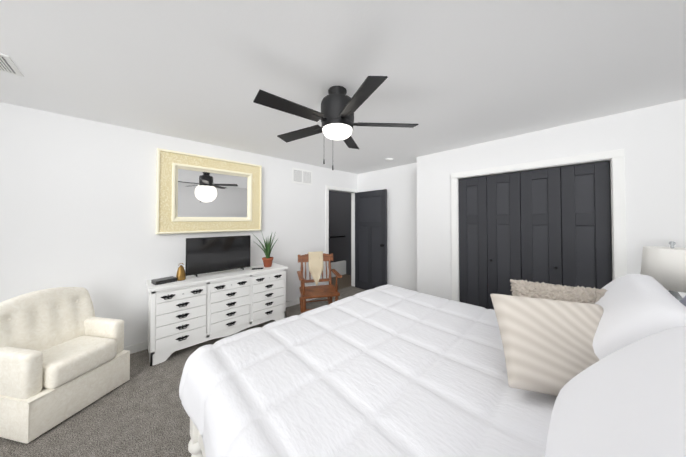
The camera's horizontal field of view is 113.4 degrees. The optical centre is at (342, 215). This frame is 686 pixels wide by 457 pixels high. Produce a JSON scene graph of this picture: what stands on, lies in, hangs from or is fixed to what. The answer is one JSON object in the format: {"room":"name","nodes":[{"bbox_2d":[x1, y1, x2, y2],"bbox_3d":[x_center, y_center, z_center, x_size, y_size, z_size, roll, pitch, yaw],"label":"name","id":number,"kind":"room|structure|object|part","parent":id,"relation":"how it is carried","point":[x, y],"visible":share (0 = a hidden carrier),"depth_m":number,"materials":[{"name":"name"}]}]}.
{"room":"bedroom","nodes":[
{"label":"bedroom","id":0,"kind":"room"},
{"bbox_2d":[0,102,355,346],"bbox_3d":[-1.417,0.284,3.349,4.890,2.440,0.100,1,-1,-43],"label":"wall","id":1,"kind":"structure","parent":0,"point":[77,202],"depth_m":2.33,"materials":[{"name":"white paint"}]},
{"bbox_2d":[156,148,261,233],"bbox_3d":[-1.687,-0.273,2.992,1.225,0.982,0.055,1,-1,-43],"label":"mirror","id":2,"kind":"object","parent":1,"relation":"attached to","point":[195,193],"visible":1,"depth_m":2.91,"materials":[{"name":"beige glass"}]},
{"bbox_2d":[123,298,316,353],"bbox_3d":[-1.696,1.453,2.987,3.755,0.090,0.014,1,-1,-43],"label":"baseboard","id":3,"kind":"structure","parent":1,"relation":"attached to","point":[137,347],"depth_m":2.48,"materials":[{"name":"white wood"}]},
{"bbox_2d":[292,167,311,184],"bbox_3d":[-0.710,-0.686,3.956,0.410,0.260,0.012,1,-1,-43],"label":"air vent","id":4,"kind":"object","parent":1,"relation":"in","point":[301,176],"visible":1,"depth_m":3.94,"materials":[{"name":"white metal"}]},
{"bbox_2d":[326,185,357,286],"bbox_3d":[-0.047,0.475,4.640,0.884,2.102,0.132,1,-1,-43],"label":"door frame","id":5,"kind":"structure","parent":1,"relation":"attached to","point":[341,189],"depth_m":4.85,"materials":[{"name":"white wood"}]},
{"bbox_2d":[355,189,386,289],"bbox_3d":[0.511,0.507,4.508,0.127,2.008,0.812,1,-1,-43],"label":"entry door","id":6,"kind":"structure","parent":1,"relation":"in","point":[370,239],"depth_m":4.49,"materials":[{"name":"grey paint"}]},
{"bbox_2d":[0,286,365,456],"bbox_3d":[0.005,1.528,1.823,4.890,0.100,4.240,1,-1,-43],"label":"floor","id":7,"kind":"structure","parent":0,"point":[141,412],"depth_m":1.61,"materials":[{"name":"carpet"}]},
{"bbox_2d":[0,287,129,443],"bbox_3d":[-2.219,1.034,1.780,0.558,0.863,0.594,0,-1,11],"label":"sofa","id":8,"kind":"object","parent":7,"relation":"on","point":[64,355],"visible":1,"depth_m":1.68,"materials":[{"name":"beige fabric"}]},
{"bbox_3d":[-2.277,1.064,1.542,0.460,0.290,0.090,0,-1,11],"label":"arm","id":9,"kind":"part","parent":8,"relation":"part of"},
{"bbox_3d":[-2.137,1.123,1.764,0.392,0.172,0.392,0,-1,11],"label":"seat","id":10,"kind":"part","parent":8,"relation":"part of","materials":[{"name":"beige fabric"}]},
{"bbox_3d":[-2.187,1.072,2.023,0.460,0.290,0.090,0,-1,11],"label":"arm","id":11,"kind":"part","parent":8,"relation":"part of"},
{"bbox_2d":[146,263,287,366],"bbox_3d":[-1.496,1.113,2.872,1.520,0.765,0.448,1,-1,-43],"label":"dresser","id":12,"kind":"object","parent":7,"relation":"on","point":[190,310],"visible":1,"depth_m":2.59,"materials":[{"name":"white wood"}]},
{"bbox_2d":[151,276,176,284],"bbox_3d":[-1.940,0.704,2.447,0.132,0.038,0.190,-1,-1,35],"label":"cable box","id":13,"kind":"object","parent":12,"relation":"on","point":[159,281],"visible":1,"depth_m":2.42,"materials":[{"name":"black plastic"}]},
{"bbox_2d":[176,263,185,280],"bbox_3d":[-1.829,0.629,2.541,0.092,0.191,0.092,1,-1,-43],"label":"brass lantern","id":14,"kind":"object","parent":12,"relation":"on","point":[181,275],"visible":1,"depth_m":2.51,"materials":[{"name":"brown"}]},
{"bbox_2d":[185,235,250,276],"bbox_3d":[-1.531,0.486,2.818,0.725,0.447,0.092,1,-1,-43],"label":"tv","id":15,"kind":"object","parent":12,"relation":"on","point":[209,254],"visible":1,"depth_m":2.77,"materials":[{"name":"black plastic"}]},
{"bbox_2d":[254,231,277,266],"bbox_3d":[-1.150,0.465,3.268,0.455,0.543,0.339,1,-1,-43],"label":"aloe plant","id":16,"kind":"object","parent":12,"relation":"on","point":[267,259],"visible":1,"depth_m":3.23,"materials":[{"name":"green plant"}]},
{"bbox_2d":[297,251,341,313],"bbox_3d":[-0.359,1.036,3.300,0.600,0.934,0.906,0,-1,-15],"label":"rocking chair","id":17,"kind":"object","parent":7,"relation":"on","point":[314,260],"visible":0.75,"depth_m":3.47,"materials":[{"name":"brown wood"}]},
{"bbox_2d":[308,251,323,285],"bbox_3d":[-0.423,0.824,3.538,0.232,0.502,0.166,0,-1,-15],"label":"throw","id":18,"kind":"object","parent":17,"relation":"on","point":[315,259],"depth_m":3.52,"materials":[{"name":"beige fabric"}]},
{"bbox_2d":[179,274,685,456],"bbox_3d":[0.582,0.834,1.251,2.166,1.270,2.339,1,-1,-43],"label":"bed","id":19,"kind":"object","parent":7,"relation":"on","point":[532,369],"visible":1,"depth_m":0.95,"materials":[{"name":"white fabric"}]},
{"bbox_2d":[545,326,685,456],"bbox_3d":[0.688,0.541,0.469,0.940,0.530,0.236,1,37,-43],"label":"pillow","id":20,"kind":"object","parent":19,"relation":"on","point":[631,402],"depth_m":0.54,"materials":[{"name":"white fabric"}]},
{"bbox_2d":[592,274,685,359],"bbox_3d":[1.378,0.551,1.122,0.940,0.530,0.236,1,37,-43],"label":"pillow","id":21,"kind":"object","parent":19,"relation":"on","point":[632,308],"depth_m":0.91,"materials":[{"name":"white fabric"}]},
{"bbox_2d":[680,296,685,305],"bbox_3d":[1.556,0.563,0.933,0.920,0.500,0.186,1,23,-43],"label":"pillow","id":22,"kind":"object","parent":19,"relation":"on","point":[683,301],"depth_m":1.15,"materials":[{"name":"grey fabric"}]},
{"bbox_3d":[2.183,1.148,1.512,0.550,0.650,0.557,1,-1,-43],"label":"nightstand","id":23,"kind":"object","parent":7,"relation":"on","visible":0},
{"bbox_2d":[641,241,685,301],"bbox_3d":[2.195,0.496,1.495,0.270,0.652,0.270,1,-1,-43],"label":"lamp","id":24,"kind":"object","parent":23,"relation":"on","point":[665,267],"visible":0.56,"depth_m":1.45,"materials":[{"name":"white"}]},
{"bbox_2d":[329,191,350,289],"bbox_3d":[-0.824,0.369,5.421,2.300,2.540,2.100,1,-1,-43],"label":"wall","id":25,"kind":"structure","parent":0,"point":[340,218],"depth_m":6.07,"materials":[{"name":"grey paint"}]},
{"bbox_2d":[0,0,685,173],"bbox_3d":[-0.513,-0.995,2.821,5.450,0.100,6.340,1,-1,-43],"label":"ceiling","id":26,"kind":"structure","parent":0,"point":[461,73],"depth_m":1.45,"materials":[{"name":"white paint"}]},
{"bbox_2d":[0,53,22,76],"bbox_3d":[-2.169,-0.962,1.406,0.150,0.014,0.260,1,-1,-43],"label":"ceiling vent","id":27,"kind":"object","parent":26,"relation":"in","point":[7,65],"visible":0.98,"depth_m":1.44,"materials":[{"name":"white metal"}]},
{"bbox_2d":[253,76,417,169],"bbox_3d":[-0.073,-0.646,1.718,1.169,0.635,1.202,1,-1,-43],"label":"fan","id":28,"kind":"object","parent":26,"relation":"hanging from","point":[339,108],"visible":1,"depth_m":1.62,"materials":[{"name":"black metal"}]},
{"bbox_2d":[356,163,415,290],"bbox_3d":[0.930,0.300,4.338,0.120,2.440,1.647,1,-1,-43],"label":"wall","id":29,"kind":"structure","parent":0,"point":[399,182],"depth_m":4.16,"materials":[{"name":"white paint"}]},
{"bbox_2d":[520,167,562,285],"bbox_3d":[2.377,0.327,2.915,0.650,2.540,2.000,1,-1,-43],"label":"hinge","id":30,"kind":"structure","parent":0,"point":[561,227],"depth_m":2.88,"materials":[{"name":"black metal"}]},
{"bbox_2d":[416,99,685,299],"bbox_3d":[2.097,0.273,2.674,0.110,2.440,2.573,1,-1,-43],"label":"wall","id":31,"kind":"structure","parent":0,"point":[652,139],"depth_m":2.15,"materials":[{"name":"white paint"}]},
{"bbox_2d":[459,161,611,309],"bbox_3d":[2.088,0.480,2.640,0.072,2.000,1.371,1,-1,-43],"label":"closet doors","id":32,"kind":"structure","parent":31,"relation":"in","point":[506,230],"depth_m":2.56,"materials":[{"name":"grey paint"}]},
{"bbox_2d":[451,149,626,301],"bbox_3d":[2.098,0.442,2.650,0.116,2.100,1.540,1,-1,-43],"label":"trim","id":33,"kind":"structure","parent":31,"relation":"attached to","point":[615,158],"depth_m":2.22,"materials":[{"name":"white wood"}]}
]}

